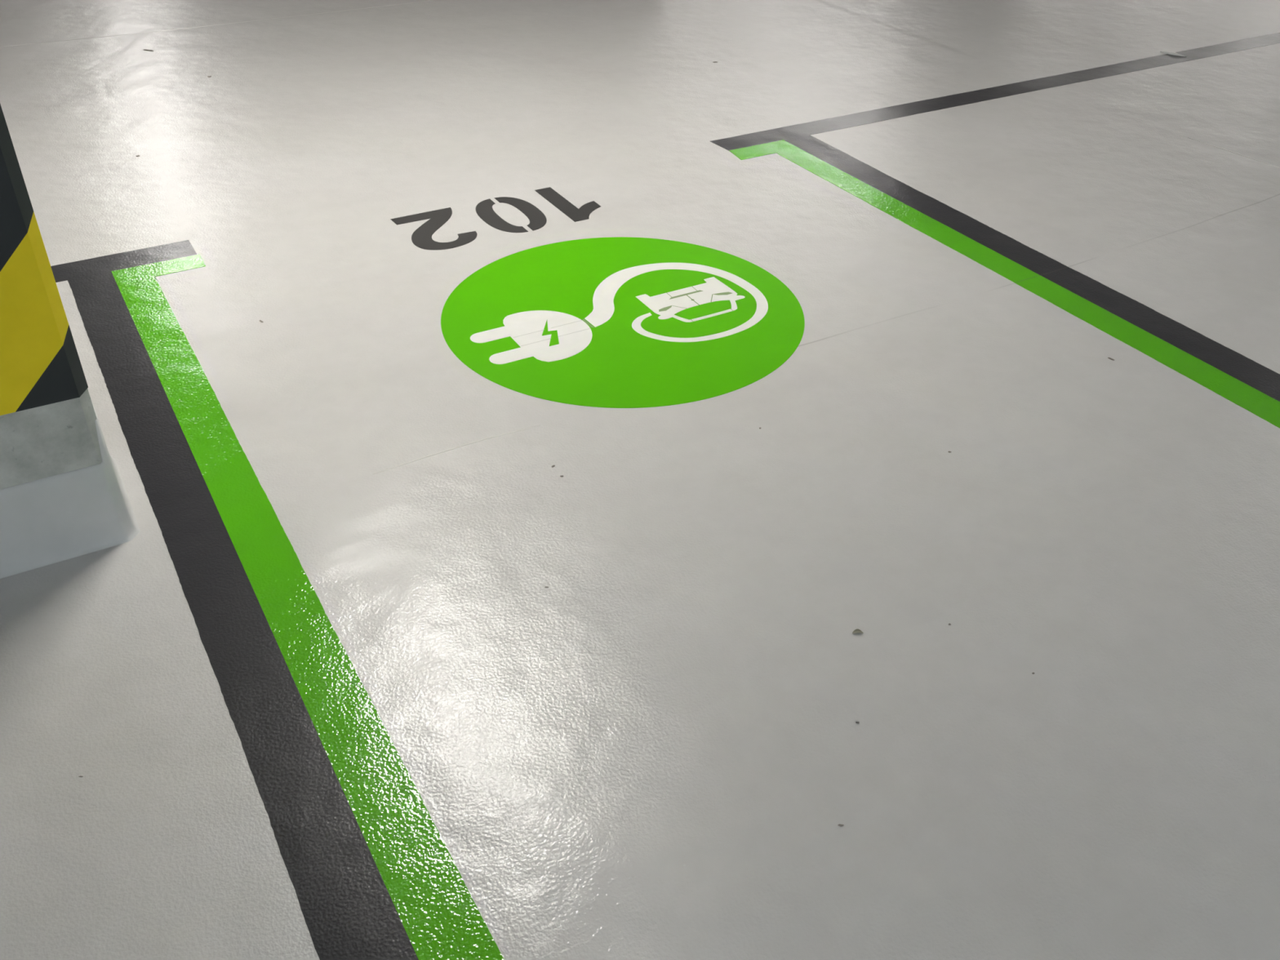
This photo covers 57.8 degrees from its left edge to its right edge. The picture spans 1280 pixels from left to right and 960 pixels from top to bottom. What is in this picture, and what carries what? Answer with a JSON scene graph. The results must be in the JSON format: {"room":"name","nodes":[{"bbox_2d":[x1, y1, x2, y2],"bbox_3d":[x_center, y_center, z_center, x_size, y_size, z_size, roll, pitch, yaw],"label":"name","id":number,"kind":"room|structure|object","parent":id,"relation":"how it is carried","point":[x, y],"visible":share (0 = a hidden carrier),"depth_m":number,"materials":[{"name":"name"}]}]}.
{"room":"parking garage","nodes":[
{"label":"parking garage","id":0,"kind":"room"},
{"bbox_2d":[0,0,1279,959],"bbox_3d":[1.325,-3.464,7.583,28.000,0.201,24.000,-18,40,-24],"label":"floor","id":1,"kind":"structure","parent":0,"point":[657,749],"depth_m":2.53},
{"bbox_2d":[0,103,140,578],"bbox_3d":[-1.280,-1.027,1.616,0.431,2.750,0.350,-18,40,-24],"label":"pillar","id":2,"kind":"structure","parent":1,"relation":"on","point":[64,496],"depth_m":2.18,"materials":[{"name":"concrete"}]},
{"bbox_2d":[50,240,418,959],"bbox_3d":[-1.391,0.945,1.227,2.845,0.001,5.022,-18,40,-24],"label":"parking line","id":3,"kind":"object","parent":1,"relation":"on","point":[348,908],"visible":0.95,"depth_m":2.10,"materials":[{"name":"paint"}]},
{"bbox_2d":[111,253,504,959],"bbox_3d":[-0.227,0.612,1.714,0.251,0.001,4.900,-18,40,-24],"label":"parking line","id":4,"kind":"object","parent":1,"relation":"on","point":[440,917],"visible":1,"depth_m":2.09,"materials":[{"name":"paint"}]},
{"bbox_2d":[390,186,600,249],"bbox_3d":[-0.448,-0.852,3.744,0.647,0.001,0.306,-18,40,-24],"label":"bay number","id":5,"kind":"object","parent":1,"relation":"on","point":[421,237],"visible":1,"depth_m":3.73,"materials":[{"name":"black paint"}]},
{"bbox_2d":[440,236,804,408],"bbox_3d":[-0.047,-0.467,3.217,1.002,0.001,1.002,-18,40,-24],"label":"charging emblem","id":6,"kind":"object","parent":1,"relation":"on","point":[615,322],"visible":1,"depth_m":3.17,"materials":[{"name":"green paint"}]},
{"bbox_2d":[669,289,702,299],"bbox_3d":[0.130,-0.529,3.306,0.114,0.001,0.008,-18,40,-24],"label":"grille","id":7,"kind":"object","parent":6,"relation":"attached to","point":[686,294],"depth_m":3.31,"materials":[{"name":"white paint"}]},
{"bbox_2d":[852,628,863,633],"bbox_3d":[0.409,0.284,2.176,0.022,0.005,0.010,0,36,-2],"label":"scrap","id":8,"kind":"object","parent":1,"relation":"on","point":[855,631],"visible":1,"depth_m":2.18,"materials":[{"name":"grey"}]},
{"bbox_2d":[710,32,1279,401],"bbox_3d":[4.654,-0.999,4.050,7.258,0.001,5.023,-18,40,-24],"label":"parking line","id":9,"kind":"object","parent":1,"relation":"on","point":[1228,361],"visible":1,"depth_m":3.92,"materials":[{"name":"paint"}]},
{"bbox_2d":[728,139,1279,427],"bbox_3d":[1.635,0.013,2.583,0.257,0.001,4.900,-18,40,-24],"label":"parking line","id":10,"kind":"object","parent":1,"relation":"on","point":[1264,406],"visible":1,"depth_m":3.37,"materials":[{"name":"paint"}]},
{"bbox_2d":[1160,51,1186,57],"bbox_3d":[2.460,-1.968,5.345,0.120,0.009,0.020,25,42,30],"label":"wood splinter","id":11,"kind":"object","parent":1,"relation":"on","point":[1166,52],"visible":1,"depth_m":5.34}
]}

